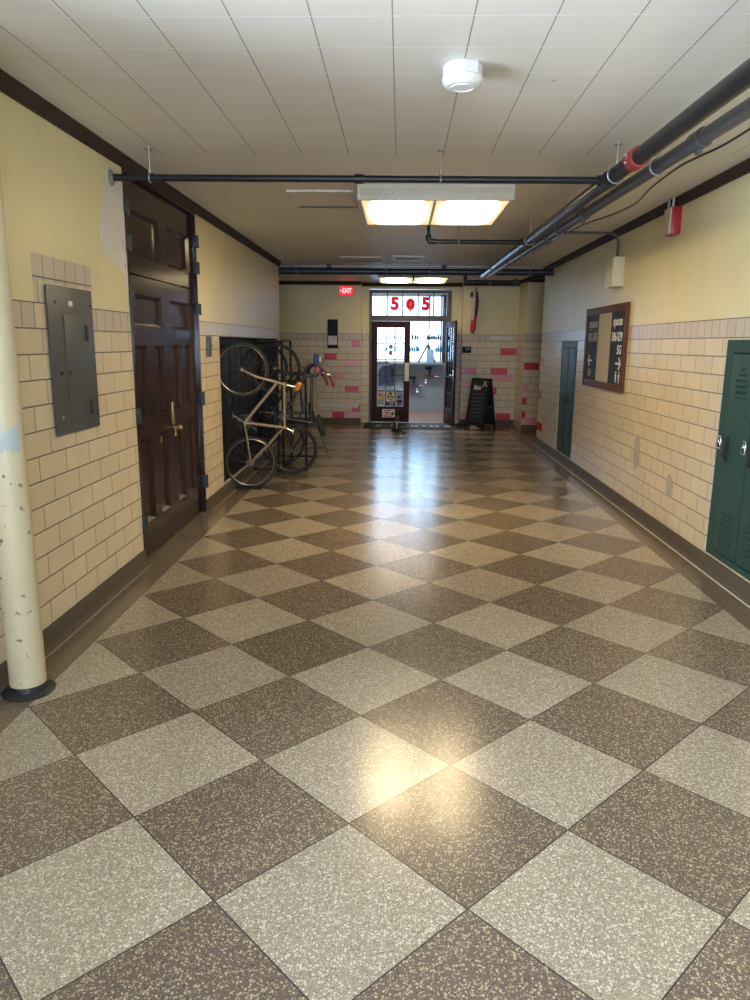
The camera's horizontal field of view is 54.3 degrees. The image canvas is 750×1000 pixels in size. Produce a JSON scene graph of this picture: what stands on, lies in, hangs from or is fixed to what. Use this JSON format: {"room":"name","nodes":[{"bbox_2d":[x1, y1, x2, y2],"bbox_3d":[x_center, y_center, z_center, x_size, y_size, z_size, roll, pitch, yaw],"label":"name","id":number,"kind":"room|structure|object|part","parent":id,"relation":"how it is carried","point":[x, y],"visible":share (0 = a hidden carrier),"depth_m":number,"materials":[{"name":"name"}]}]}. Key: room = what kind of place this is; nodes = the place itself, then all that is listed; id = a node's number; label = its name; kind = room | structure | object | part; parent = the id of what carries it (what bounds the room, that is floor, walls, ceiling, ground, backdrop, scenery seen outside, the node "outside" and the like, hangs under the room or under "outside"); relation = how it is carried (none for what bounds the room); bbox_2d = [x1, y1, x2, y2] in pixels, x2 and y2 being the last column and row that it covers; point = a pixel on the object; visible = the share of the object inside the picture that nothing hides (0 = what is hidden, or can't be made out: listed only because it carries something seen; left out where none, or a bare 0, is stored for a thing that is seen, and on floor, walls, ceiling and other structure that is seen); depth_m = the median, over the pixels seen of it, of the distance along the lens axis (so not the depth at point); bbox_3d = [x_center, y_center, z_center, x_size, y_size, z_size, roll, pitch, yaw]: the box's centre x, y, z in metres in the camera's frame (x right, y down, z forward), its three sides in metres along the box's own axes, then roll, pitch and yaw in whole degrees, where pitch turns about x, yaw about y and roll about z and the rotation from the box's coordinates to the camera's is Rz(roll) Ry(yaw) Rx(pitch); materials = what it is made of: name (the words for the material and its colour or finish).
{"room":"school corridor","nodes":[
{"label":"school corridor","id":0,"kind":"room"},
{"bbox_2d":[0,92,281,664],"bbox_3d":[-2.432,-0.766,4.578,1.122,3.060,15.900,1,12,2],"label":"wall","id":1,"kind":"structure","parent":0,"point":[64,217],"depth_m":4.74,"materials":[{"name":"beige tile"}]},
{"bbox_2d":[44,284,99,436],"bbox_3d":[-1.853,-0.861,4.522,0.037,0.870,0.620,1,12,2],"label":"electrical panel","id":2,"kind":"object","parent":1,"relation":"attached to","point":[69,315],"visible":1,"depth_m":4.47,"materials":[{"name":"grey metal"}]},
{"bbox_3d":[-1.847,-0.816,4.598,0.007,0.660,0.380,1,12,2],"label":"panel door","id":3,"kind":"part","parent":2,"relation":"part of","materials":[{"name":"grey metal"}]},
{"bbox_2d":[0,550,152,699],"bbox_3d":[-1.973,1.396,1.476,0.066,0.118,8.965,1,12,2],"label":"baseboard","id":4,"kind":"structure","parent":1,"relation":"attached to","point":[73,620],"depth_m":4.74,"materials":[{"name":"brown stone"}]},
{"bbox_2d":[0,69,281,266],"bbox_3d":[-1.835,-2.214,4.247,0.051,0.078,15.900,1,12,2],"label":"trim","id":5,"kind":"structure","parent":1,"relation":"attached to","point":[11,87],"depth_m":4.79,"materials":[{"name":"brown wood"}]},
{"bbox_2d":[121,168,208,556],"bbox_3d":[-1.863,-1.145,6.505,0.203,2.985,1.925,1,12,2],"label":"door","id":6,"kind":"structure","parent":1,"relation":"in","point":[162,241],"depth_m":6.44,"materials":[{"name":"brown wood"}]},
{"bbox_3d":[-1.853,-2.233,6.268,0.045,0.688,1.825,1,12,2],"label":"overdoor panel","id":7,"kind":"part","parent":6,"relation":"part of","materials":[{"name":"brown wood"}]},
{"bbox_3d":[-1.836,-0.793,6.664,0.008,0.200,0.060,1,12,2],"label":"lock plate","id":8,"kind":"part","parent":6,"relation":"part of","materials":[{"name":"gold metal"}]},
{"bbox_3d":[-1.802,-0.665,6.690,0.078,0.046,0.046,1,12,2],"label":"knob","id":9,"kind":"part","parent":6,"relation":"part of","materials":[{"name":"gold metal"}]},
{"bbox_2d":[206,336,212,356],"bbox_3d":[-1.744,-1.602,7.635,0.033,0.206,0.273,1,12,2],"label":"wall switch","id":10,"kind":"object","parent":1,"relation":"attached to","point":[209,340],"visible":1,"depth_m":7.63,"materials":[{"name":"grey metal"}]},
{"bbox_2d":[219,341,223,461],"bbox_3d":[-2.184,-1.224,9.341,0.458,1.653,0.396,1,12,2],"label":"locker","id":11,"kind":"object","parent":1,"relation":"on","point":[219,341],"visible":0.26,"depth_m":9.45,"materials":[{"name":"black metal"}]},
{"bbox_2d":[219,338,230,463],"bbox_3d":[-2.170,-1.307,9.732,0.458,1.653,0.396,1,12,2],"label":"locker","id":12,"kind":"object","parent":1,"relation":"on","point":[223,341],"visible":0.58,"depth_m":9.70,"materials":[{"name":"black metal"}]},
{"bbox_2d":[227,338,237,460],"bbox_3d":[-2.156,-1.391,10.123,0.458,1.653,0.396,1,12,2],"label":"locker","id":13,"kind":"object","parent":1,"relation":"on","point":[230,352],"visible":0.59,"depth_m":10.09,"materials":[{"name":"black metal"}]},
{"bbox_2d":[233,339,243,455],"bbox_3d":[-2.142,-1.474,10.515,0.458,1.653,0.396,1,12,2],"label":"locker","id":14,"kind":"object","parent":1,"relation":"on","point":[238,404],"visible":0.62,"depth_m":10.48,"materials":[{"name":"black metal"}]},
{"bbox_2d":[206,444,281,510],"bbox_3d":[-1.664,-0.465,10.186,0.066,0.118,5.010,1,12,2],"label":"baseboard","id":15,"kind":"structure","parent":1,"relation":"attached to","point":[222,494],"depth_m":8.79,"materials":[{"name":"brown stone"}]},
{"bbox_2d":[240,339,248,451],"bbox_3d":[-2.128,-1.558,10.906,0.458,1.653,0.396,1,12,2],"label":"locker","id":16,"kind":"object","parent":1,"relation":"on","point":[243,351],"visible":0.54,"depth_m":10.86,"materials":[{"name":"black metal"}]},
{"bbox_2d":[245,339,253,446],"bbox_3d":[-2.114,-1.642,11.297,0.458,1.653,0.396,1,12,2],"label":"locker","id":17,"kind":"object","parent":1,"relation":"on","point":[249,400],"visible":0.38,"depth_m":11.25,"materials":[{"name":"black metal"}]},
{"bbox_2d":[251,339,258,444],"bbox_3d":[-2.101,-1.725,11.689,0.458,1.653,0.396,1,12,2],"label":"locker","id":18,"kind":"object","parent":1,"relation":"on","point":[254,399],"visible":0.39,"depth_m":11.68,"materials":[{"name":"black metal"}]},
{"bbox_2d":[256,339,263,437],"bbox_3d":[-2.087,-1.809,12.080,0.458,1.653,0.396,1,12,2],"label":"locker","id":19,"kind":"object","parent":1,"relation":"on","point":[259,397],"visible":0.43,"depth_m":12.05,"materials":[{"name":"black metal"}]},
{"bbox_2d":[279,282,361,417],"bbox_3d":[-2.863,-3.279,16.281,5.130,3.050,0.404,1,12,2],"label":"wall","id":20,"kind":"structure","parent":0,"point":[304,310],"depth_m":15.99,"materials":[{"name":"beige tile"}]},
{"bbox_2d":[279,281,360,284],"bbox_3d":[-2.858,-4.686,15.752,5.130,0.076,0.051,1,12,2],"label":"trim","id":21,"kind":"structure","parent":20,"relation":"attached to","point":[280,282],"depth_m":15.69,"materials":[{"name":"brown wood"}]},
{"bbox_2d":[289,417,360,423],"bbox_3d":[-2.884,-1.798,16.368,5.130,0.118,0.055,1,12,2],"label":"baseboard","id":22,"kind":"structure","parent":20,"relation":"attached to","point":[324,420],"depth_m":16.30,"materials":[{"name":"brown stone"}]},
{"bbox_2d":[327,319,337,347],"bbox_3d":[-0.921,-3.617,15.925,0.225,0.615,0.024,1,12,2],"label":"board","id":23,"kind":"object","parent":20,"relation":"attached to","point":[332,324],"visible":1,"depth_m":15.91,"materials":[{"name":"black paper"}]},
{"bbox_2d":[340,286,352,295],"bbox_3d":[-0.619,-4.492,15.711,0.285,0.190,0.054,1,12,2],"label":"exit sign","id":24,"kind":"object","parent":20,"relation":"attached to","point":[344,290],"visible":1,"depth_m":15.69,"materials":[{"name":"red plastic"}]},
{"bbox_2d":[0,410,749,999],"bbox_3d":[0.269,0.091,8.426,12.000,0.200,23.850,1,12,2],"label":"floor","id":25,"kind":"structure","parent":0,"point":[415,714],"depth_m":3.17,"materials":[{"name":"tile"}]},
{"bbox_2d":[0,175,55,701],"bbox_3d":[-1.755,-0.517,3.420,0.256,3.050,0.256,1,12,2],"label":"pipe","id":26,"kind":"object","parent":25,"relation":"on","point":[19,590],"visible":1,"depth_m":3.51,"materials":[{"name":"beige paint"}]},
{"bbox_2d":[236,339,317,489],"bbox_3d":[-1.298,-1.257,9.917,0.770,1.784,2.500,1,12,2],"label":"bicycle rack","id":27,"kind":"object","parent":25,"relation":"on","point":[244,487],"visible":0.72,"depth_m":10.00,"materials":[{"name":"black metal"}]},
{"bbox_2d":[236,484,263,489],"bbox_3d":[-1.532,-0.168,8.941,0.320,0.059,0.120,1,12,2],"label":"tray","id":28,"kind":"object","parent":27,"relation":"on","point":[245,487],"depth_m":8.88,"materials":[{"name":"black paint"}]},
{"bbox_3d":[-1.306,-2.115,9.724,0.030,0.025,2.480,1,12,2],"label":"rail","id":29,"kind":"part","parent":27,"relation":"part of","materials":[{"name":"black metal"}]},
{"bbox_3d":[-1.314,-1.265,9.885,0.032,1.705,0.032,1,12,2],"label":"rack post","id":30,"kind":"part","parent":27,"relation":"part of","materials":[{"name":"metal"}]},
{"bbox_2d":[220,342,335,485],"bbox_3d":[-1.204,-1.009,8.825,1.403,1.751,0.579,-2,12,-12],"label":"bicycle","id":31,"kind":"object","parent":27,"relation":"on","point":[317,359],"visible":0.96,"depth_m":8.77,"materials":[{"name":"beige metal"}]},
{"bbox_3d":[-1.567,-0.703,8.862,0.190,0.500,0.008,-2,12,-12],"label":"chain","id":32,"kind":"part","parent":31,"relation":"part of","materials":[{"name":"black metal"}]},
{"bbox_3d":[-1.321,-0.937,8.815,0.540,1.003,0.147,-2,12,-12],"label":"frame","id":33,"kind":"part","parent":31,"relation":"part of","materials":[{"name":"beige paint"}]},
{"bbox_3d":[-0.934,-1.439,8.791,0.259,0.186,0.060,-2,12,-12],"label":"stem","id":34,"kind":"part","parent":31,"relation":"part of","materials":[{"name":"silver metal"}]},
{"bbox_2d":[294,382,301,390],"bbox_3d":[-0.921,-1.363,8.769,0.101,0.107,0.063,11,16,40],"label":"light","id":35,"kind":"object","parent":31,"relation":"attached to","point":[297,387],"depth_m":8.75,"materials":[{"name":"plastic"}]},
{"bbox_2d":[314,354,320,372],"bbox_3d":[-0.681,-1.612,8.631,0.080,0.220,0.080,-2,12,-12],"label":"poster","id":36,"kind":"object","parent":31,"relation":"attached to","point":[317,359],"depth_m":8.59,"materials":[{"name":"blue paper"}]},
{"bbox_2d":[241,344,316,464],"bbox_3d":[-1.323,-1.337,10.387,1.022,1.724,0.580,-4,13,-21],"label":"bicycle","id":37,"kind":"object","parent":27,"relation":"on","point":[250,383],"visible":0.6,"depth_m":10.50,"materials":[{"name":"black metal"}]},
{"bbox_3d":[-1.241,-1.333,10.514,0.539,0.981,0.147,-11,13,-2],"label":"frame","id":38,"kind":"part","parent":37,"relation":"part of","materials":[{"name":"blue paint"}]},
{"bbox_3d":[-1.300,-1.341,10.298,0.032,1.730,0.032,1,12,2],"label":"rack post","id":39,"kind":"part","parent":27,"relation":"part of","materials":[{"name":"black metal"}]},
{"bbox_3d":[-1.300,-0.525,10.688,0.060,0.028,1.300,1,12,2],"label":"rail","id":40,"kind":"part","parent":27,"relation":"part of","materials":[{"name":"black paint"}]},
{"bbox_2d":[250,343,329,473],"bbox_3d":[-1.074,-1.185,9.651,1.020,1.738,0.590,-5,13,-23],"label":"bicycle","id":41,"kind":"object","parent":27,"relation":"on","point":[292,448],"visible":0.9,"depth_m":9.77,"materials":[{"name":"black metal"}]},
{"bbox_3d":[-1.039,-1.174,9.781,0.449,1.027,0.146,-2,12,-13],"label":"frame","id":42,"kind":"part","parent":41,"relation":"part of","materials":[{"name":"black paint"}]},
{"bbox_3d":[-1.271,-1.524,11.097,0.032,1.705,0.032,1,12,2],"label":"rack post","id":43,"kind":"part","parent":27,"relation":"part of","materials":[{"name":"black metal"}]},
{"bbox_3d":[-0.936,-1.020,9.924,0.032,1.215,0.032,1,12,2],"label":"rack post","id":44,"kind":"part","parent":27,"relation":"part of","materials":[{"name":"black metal"}]},
{"bbox_2d":[391,415,405,433],"bbox_3d":[0.460,-1.518,14.562,0.298,0.383,0.252,-7,14,-32],"label":"cat","id":45,"kind":"object","parent":25,"relation":"on","point":[396,428],"visible":1,"depth_m":14.48},
{"bbox_2d":[363,423,462,428],"bbox_3d":[0.811,-1.616,15.915,2.110,0.012,1.000,1,12,2],"label":"door mat","id":46,"kind":"object","parent":25,"relation":"on","point":[366,425],"visible":0.94,"depth_m":15.84,"materials":[{"name":"black rubber"}]},
{"bbox_2d":[464,378,495,430],"bbox_3d":[2.225,-2.017,15.350,0.450,1.065,0.522,10,16,39],"label":"chalkboard","id":47,"kind":"object","parent":25,"relation":"on","point":[480,410],"visible":1,"depth_m":15.27,"materials":[{"name":"black paint"}]},
{"bbox_2d":[0,0,749,282],"bbox_3d":[0.238,-2.732,6.084,12.000,0.200,20.450,1,12,2],"label":"ceiling","id":48,"kind":"structure","parent":0,"point":[227,87],"depth_m":3.91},
{"bbox_2d":[286,190,357,207],"bbox_3d":[-0.472,-2.760,6.717,0.580,0.020,0.750,1,12,2],"label":"access hatch","id":49,"kind":"object","parent":48,"relation":"attached to","point":[301,198],"visible":1,"depth_m":6.68,"materials":[{"name":"paint"}]},
{"bbox_3d":[-0.472,-2.766,6.716,0.514,0.008,0.684,1,12,2],"label":"hatch panel","id":50,"kind":"part","parent":49,"relation":"part of","materials":[{"name":"paint"}]},
{"bbox_2d":[108,147,597,185],"bbox_3d":[-0.130,-2.280,5.022,3.405,0.244,0.111,1,12,1],"label":"pipe","id":51,"kind":"object","parent":48,"relation":"attached to","point":[357,178],"visible":0.99,"depth_m":5.03,"materials":[{"name":"metal"}]},
{"bbox_2d":[340,256,381,261],"bbox_3d":[-0.218,-3.777,11.479,0.630,0.020,0.600,1,12,2],"label":"access hatch","id":52,"kind":"object","parent":48,"relation":"attached to","point":[343,258],"visible":1,"depth_m":11.49,"materials":[{"name":"paint"}]},
{"bbox_3d":[-0.218,-3.782,11.478,0.564,0.008,0.534,1,12,2],"label":"hatch panel","id":53,"kind":"part","parent":52,"relation":"part of","materials":[{"name":"paint"}]},
{"bbox_2d":[280,264,534,268],"bbox_3d":[-0.046,-3.913,12.242,5.400,0.062,0.064,1,12,2],"label":"conduit","id":54,"kind":"object","parent":48,"relation":"attached to","point":[281,265],"visible":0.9,"depth_m":12.21,"materials":[{"name":"metal"}]},
{"bbox_2d":[393,256,424,261],"bbox_3d":[0.522,-3.740,11.333,0.480,0.018,0.650,1,12,2],"label":"ceiling vent","id":55,"kind":"object","parent":48,"relation":"in","point":[395,258],"visible":1,"depth_m":11.28,"materials":[{"name":"white plastic"}]},
{"bbox_2d":[378,275,449,282],"bbox_3d":[0.762,-4.405,14.584,1.370,0.073,1.200,1,12,2],"label":"ceiling light","id":56,"kind":"object","parent":48,"relation":"attached to","point":[382,278],"visible":0.96,"depth_m":14.09,"materials":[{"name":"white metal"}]},
{"bbox_2d":[380,278,411,282],"bbox_3d":[0.431,-4.388,14.600,0.636,0.028,1.128,1,12,2],"label":"diffuser","id":57,"kind":"object","parent":56,"relation":"attached to","point":[382,280],"depth_m":14.51,"materials":[{"name":"beige plastic"}]},
{"bbox_2d":[413,278,447,282],"bbox_3d":[1.093,-4.378,14.578,0.636,0.028,1.128,1,12,2],"label":"diffuser","id":58,"kind":"object","parent":56,"relation":"attached to","point":[416,280],"depth_m":14.44,"materials":[{"name":"beige plastic"}]},
{"bbox_2d":[279,262,553,280],"bbox_3d":[0.086,-3.772,12.104,5.678,0.284,0.128,1,12,2],"label":"pipe","id":59,"kind":"object","parent":48,"relation":"hanging from","point":[321,271],"visible":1,"depth_m":12.05,"materials":[{"name":"metal"}]},
{"bbox_2d":[357,184,514,225],"bbox_3d":[0.529,-2.704,6.745,1.310,0.124,1.350,1,12,2],"label":"ceiling light","id":60,"kind":"object","parent":48,"relation":"attached to","point":[379,204],"visible":1,"depth_m":6.26,"materials":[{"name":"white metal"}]},
{"bbox_2d":[362,201,432,223],"bbox_3d":[0.213,-2.658,6.766,0.606,0.008,1.278,1,12,2],"label":"diffuser","id":61,"kind":"object","parent":60,"relation":"attached to","point":[373,212],"depth_m":6.73,"materials":[{"name":"beige plastic"}]},
{"bbox_2d":[431,201,508,224],"bbox_3d":[0.844,-2.648,6.746,0.606,0.008,1.278,1,12,2],"label":"diffuser","id":62,"kind":"object","parent":60,"relation":"attached to","point":[442,212],"depth_m":6.69,"materials":[{"name":"beige plastic"}]},
{"bbox_2d":[442,59,482,92],"bbox_3d":[0.419,-2.024,3.502,0.196,0.098,0.196,1,12,2],"label":"smoke detector","id":63,"kind":"object","parent":48,"relation":"attached to","point":[461,75],"depth_m":3.44,"materials":[{"name":"white plastic"}]},
{"bbox_2d":[463,275,544,284],"bbox_3d":[2.912,-4.204,13.973,2.430,0.174,0.280,3,12,12],"label":"pipe","id":64,"kind":"object","parent":48,"relation":"attached to","point":[515,281],"visible":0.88,"depth_m":14.08,"materials":[{"name":"metal"}]},
{"bbox_2d":[480,57,749,277],"bbox_3d":[1.582,-2.084,4.195,0.152,0.252,15.941,1,12,1],"label":"pipe","id":65,"kind":"object","parent":48,"relation":"attached to","point":[737,82],"visible":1,"depth_m":4.17,"materials":[{"name":"black metal"}]},
{"bbox_2d":[426,225,519,244],"bbox_3d":[1.088,-2.934,8.084,1.056,0.225,0.071,0,12,-1],"label":"pipe","id":66,"kind":"object","parent":65,"relation":"attached to","point":[429,240],"visible":0.91,"depth_m":8.08,"materials":[{"name":"metal"}]},
{"bbox_2d":[488,97,749,276],"bbox_3d":[1.795,-2.071,4.160,0.108,0.260,15.885,1,12,0],"label":"pipe","id":67,"kind":"object","parent":48,"relation":"hanging from","point":[704,136],"visible":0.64,"depth_m":4.61,"materials":[{"name":"metal"}]},
{"bbox_2d":[532,128,749,252],"bbox_3d":[1.877,-2.312,5.681,0.117,0.134,5.806,1,12,0],"label":"cable","id":68,"kind":"object","parent":67,"relation":"hanging from","point":[748,129],"visible":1,"depth_m":4.63,"materials":[{"name":"black rubber"}]},
{"bbox_2d":[370,289,427,289],"bbox_3d":[0.352,-5.275,17.738,5.800,0.200,3.400,1,12,2],"label":"ceiling","id":69,"kind":"structure","parent":0,"point":[370,289],"depth_m":18.62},
{"bbox_2d":[372,293,446,410],"bbox_3d":[0.390,-3.979,19.574,5.800,3.102,0.250,1,12,2],"label":"wall","id":70,"kind":"structure","parent":0,"point":[430,396],"depth_m":19.60,"materials":[{"name":"grey paint"}]},
{"bbox_2d":[379,364,393,385],"bbox_3d":[0.298,-3.328,19.504,0.396,0.571,0.170,1,12,2],"label":"coat","id":71,"kind":"object","parent":70,"relation":"hanging from","point":[386,369],"visible":0.96,"depth_m":19.45,"materials":[{"name":"blue fabric"}]},
{"bbox_2d":[372,294,443,362],"bbox_3d":[-0.206,-4.561,19.420,4.000,1.750,0.250,1,12,2],"label":"window","id":72,"kind":"structure","parent":70,"relation":"in","point":[407,295],"depth_m":19.27,"materials":[{"name":"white glass"}]},
{"bbox_2d":[389,362,442,364],"bbox_3d":[1.075,-3.598,19.262,1.400,0.045,0.369,1,12,2],"label":"ledge shelf","id":73,"kind":"object","parent":72,"relation":"attached to","point":[421,363],"visible":1,"depth_m":19.09,"materials":[{"name":"grey paint"}]},
{"bbox_2d":[418,345,435,362],"bbox_3d":[1.355,-3.822,19.110,0.479,0.480,0.163,1,12,2],"label":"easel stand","id":74,"kind":"object","parent":73,"relation":"on","point":[430,353],"visible":1,"depth_m":19.06,"materials":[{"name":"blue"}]},
{"bbox_2d":[409,384,423,391],"bbox_3d":[1.078,-2.975,19.517,0.430,0.210,0.236,1,12,2],"label":"wall shelf","id":75,"kind":"object","parent":70,"relation":"attached to","point":[417,385],"visible":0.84,"depth_m":19.44,"materials":[{"name":"silver metal"}]},
{"bbox_2d":[423,375,439,382],"bbox_3d":[1.500,-3.203,19.453,0.430,0.210,0.236,1,12,2],"label":"wall shelf","id":76,"kind":"object","parent":70,"relation":"attached to","point":[425,376],"visible":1,"depth_m":19.41,"materials":[{"name":"silver metal"}]},
{"bbox_2d":[425,366,431,375],"bbox_3d":[1.417,-3.422,19.396,0.180,0.240,0.100,1,12,2],"label":"hair dryer","id":77,"kind":"object","parent":76,"relation":"on","point":[429,368],"visible":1,"depth_m":19.36,"materials":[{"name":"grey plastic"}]},
{"bbox_2d":[361,286,461,422],"bbox_3d":[0.800,-3.253,16.313,2.190,3.050,0.100,1,12,2],"label":"wall","id":78,"kind":"structure","parent":0,"point":[456,311],"depth_m":16.18,"materials":[{"name":"beige tile"}]},
{"bbox_2d":[362,282,462,286],"bbox_3d":[0.810,-4.691,15.928,2.190,0.076,0.051,1,12,2],"label":"trim","id":79,"kind":"structure","parent":78,"relation":"attached to","point":[363,283],"depth_m":15.92,"materials":[{"name":"brown wood"}]},
{"bbox_2d":[369,290,456,426],"bbox_3d":[0.795,-3.096,15.934,1.880,2.900,0.946,1,12,2],"label":"door","id":80,"kind":"structure","parent":78,"relation":"in","point":[375,412],"depth_m":16.14,"materials":[{"name":"paint"}]},
{"bbox_2d":[377,391,384,404],"bbox_3d":[0.138,-2.300,16.525,0.183,0.315,0.003,1,12,2],"label":"poster","id":81,"kind":"object","parent":80,"relation":"attached to","point":[380,394],"visible":1,"depth_m":16.52,"materials":[{"name":"beige paper"}]},
{"bbox_2d":[382,409,394,416],"bbox_3d":[0.305,-1.965,16.568,0.285,0.185,0.004,1,12,2],"label":"notice sign","id":82,"kind":"object","parent":80,"relation":"attached to","point":[385,412],"visible":0.99,"depth_m":16.57,"materials":[{"name":"white paper"}]},
{"bbox_2d":[386,391,393,400],"bbox_3d":[0.344,-2.346,16.507,0.175,0.218,0.004,1,12,2],"label":"poster","id":83,"kind":"object","parent":80,"relation":"attached to","point":[389,394],"visible":1,"depth_m":16.50,"materials":[{"name":"beige paper"}]},
{"bbox_2d":[386,401,393,405],"bbox_3d":[0.337,-2.181,16.541,0.185,0.100,0.011,1,12,2],"label":"sticker","id":84,"kind":"object","parent":80,"relation":"attached to","point":[388,403],"visible":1,"depth_m":16.54,"materials":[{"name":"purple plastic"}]},
{"bbox_2d":[395,391,402,405],"bbox_3d":[0.546,-2.288,16.513,0.180,0.325,0.004,1,12,2],"label":"poster","id":85,"kind":"object","parent":80,"relation":"attached to","point":[398,394],"visible":1,"depth_m":16.51,"materials":[{"name":"grey paper"}]},
{"bbox_3d":[0.710,-2.864,16.365,0.100,0.405,0.006,1,12,2],"label":"push plate","id":86,"kind":"part","parent":80,"relation":"part of","materials":[{"name":"white plastic"}]},
{"bbox_3d":[1.634,-2.855,15.897,0.004,1.740,0.580,-1,12,-8],"label":"pane","id":87,"kind":"part","parent":80,"relation":"part of","materials":[{"name":"clear glass"}]},
{"bbox_2d":[458,282,544,430],"bbox_3d":[4.210,-3.063,15.566,4.680,3.050,1.403,1,12,2],"label":"wall","id":88,"kind":"structure","parent":0,"point":[505,343],"depth_m":15.74,"materials":[{"name":"beige tile"}]},
{"bbox_2d":[462,347,470,352],"bbox_3d":[1.992,-3.265,15.901,0.190,0.135,0.016,1,12,2],"label":"wall plaque","id":89,"kind":"object","parent":88,"relation":"attached to","point":[464,349],"visible":1,"depth_m":15.90,"materials":[{"name":"black plastic"}]},
{"bbox_2d":[470,287,478,333],"bbox_3d":[2.123,-4.046,15.632,0.174,0.969,0.206,1,12,2],"label":"flag","id":90,"kind":"object","parent":88,"relation":"attached to","point":[475,303],"visible":1,"depth_m":15.59,"materials":[{"name":"red fabric"}]},
{"bbox_2d":[459,419,513,425],"bbox_3d":[2.468,-1.714,16.196,1.200,0.118,0.055,1,12,2],"label":"baseboard","id":91,"kind":"structure","parent":88,"relation":"attached to","point":[461,422],"depth_m":16.19,"materials":[{"name":"brown stone"}]},
{"bbox_2d":[464,282,519,285],"bbox_3d":[2.493,-4.602,15.580,1.200,0.076,0.051,1,12,2],"label":"trim","id":92,"kind":"structure","parent":88,"relation":"attached to","point":[465,284],"depth_m":15.59,"materials":[{"name":"brown wood"}]},
{"bbox_2d":[521,425,536,430],"bbox_3d":[4.772,-1.469,15.144,3.480,0.118,0.055,1,12,2],"label":"baseboard","id":93,"kind":"object","parent":88,"relation":"attached to","point":[523,427],"visible":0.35,"depth_m":15.20,"materials":[{"name":"brown stone"}]},
{"bbox_2d":[528,280,544,281],"bbox_3d":[4.797,-4.357,14.528,3.480,0.076,0.051,1,12,2],"label":"trim","id":94,"kind":"structure","parent":88,"relation":"attached to","point":[531,280],"depth_m":14.59,"materials":[{"name":"brown wood"}]},
{"bbox_2d":[536,173,749,583],"bbox_3d":[2.957,-0.770,4.795,0.622,3.050,16.700,1,12,2],"label":"wall","id":95,"kind":"structure","parent":0,"point":[653,443],"depth_m":6.89,"materials":[{"name":"beige tile"}]},
{"bbox_2d":[556,341,569,453],"bbox_3d":[3.057,-1.569,11.195,0.458,1.676,0.540,1,12,2],"label":"locker","id":96,"kind":"object","parent":95,"relation":"attached to","point":[565,344],"visible":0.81,"depth_m":11.17,"materials":[{"name":"green metal"}]},
{"bbox_2d":[563,341,577,457],"bbox_3d":[3.038,-1.458,10.675,0.458,1.676,0.515,1,12,2],"label":"locker","id":97,"kind":"object","parent":95,"relation":"attached to","point":[569,400],"visible":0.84,"depth_m":10.68,"materials":[{"name":"green metal"}]},
{"bbox_2d":[564,231,624,287],"bbox_3d":[2.340,-2.729,8.302,0.899,0.603,0.330,1,12,2],"label":"junction box","id":98,"kind":"object","parent":95,"relation":"attached to","point":[615,266],"visible":0.97,"depth_m":8.21,"materials":[{"name":"beige metal"}]},
{"bbox_2d":[582,302,630,392],"bbox_3d":[2.777,-1.850,8.879,0.035,0.980,1.780,1,12,2],"label":"sign","id":99,"kind":"object","parent":95,"relation":"attached to","point":[607,327],"visible":1,"depth_m":8.71,"materials":[{"name":"brown wood"}]},
{"bbox_2d":[532,437,749,607],"bbox_3d":[2.602,0.658,5.113,0.066,0.118,16.700,1,12,2],"label":"baseboard","id":100,"kind":"structure","parent":95,"relation":"attached to","point":[739,588],"depth_m":6.72,"materials":[{"name":"brown stone"}]},
{"bbox_2d":[543,158,749,268],"bbox_3d":[2.635,-2.228,4.495,0.051,0.078,16.700,1,12,2],"label":"trim","id":101,"kind":"structure","parent":95,"relation":"attached to","point":[741,169],"depth_m":6.80,"materials":[{"name":"brown wood"}]},
{"bbox_2d":[662,197,681,236],"bbox_3d":[2.683,-2.553,6.593,0.099,0.320,0.180,1,12,2],"label":"fire alarm","id":102,"kind":"object","parent":95,"relation":"attached to","point":[672,215],"visible":1,"depth_m":6.53,"materials":[{"name":"red plastic"}]},
{"bbox_3d":[2.639,-2.512,6.604,0.012,0.225,0.170,1,12,2],"label":"plate","id":103,"kind":"part","parent":102,"relation":"part of","materials":[{"name":"beige plastic"}]},
{"bbox_2d":[706,340,749,570],"bbox_3d":[2.854,-0.345,5.486,0.458,1.668,0.525,1,12,2],"label":"locker","id":104,"kind":"object","parent":95,"relation":"in","point":[734,423],"visible":0.95,"depth_m":5.48,"materials":[{"name":"green metal"}]},
{"bbox_2d":[716,435,721,448],"bbox_3d":[2.616,-0.441,5.553,0.020,0.105,0.052,1,12,2],"label":"padlock","id":105,"kind":"object","parent":104,"relation":"attached to","point":[719,444],"visible":1,"depth_m":5.54,"materials":[{"name":"silver metal"}]},
{"bbox_3d":[2.650,-0.389,5.563,0.044,0.190,0.050,1,12,2],"label":"handle","id":106,"kind":"part","parent":104,"relation":"part of","materials":[{"name":"metal"}]},
{"bbox_2d":[735,442,749,580],"bbox_3d":[2.838,-0.248,5.031,0.458,1.668,0.404,1,12,2],"label":"locker","id":107,"kind":"object","parent":95,"relation":"attached to","point":[742,564],"visible":1,"depth_m":5.23,"materials":[{"name":"green metal"}]},
{"bbox_3d":[2.662,-0.229,5.043,0.041,1.513,0.367,1,12,2],"label":"door","id":108,"kind":"part","parent":107,"relation":"part of","materials":[{"name":"green metal"}]},
{"bbox_2d":[740,441,746,455],"bbox_3d":[2.602,-0.366,5.157,0.020,0.105,0.052,1,12,2],"label":"padlock","id":109,"kind":"object","parent":107,"relation":"attached to","point":[743,449],"visible":1,"depth_m":5.14,"materials":[{"name":"silver metal"}]},
{"bbox_3d":[2.636,-0.305,5.169,0.044,0.190,0.050,1,12,2],"label":"handle","id":110,"kind":"part","parent":107,"relation":"part of","materials":[{"name":"metal"}]}
]}

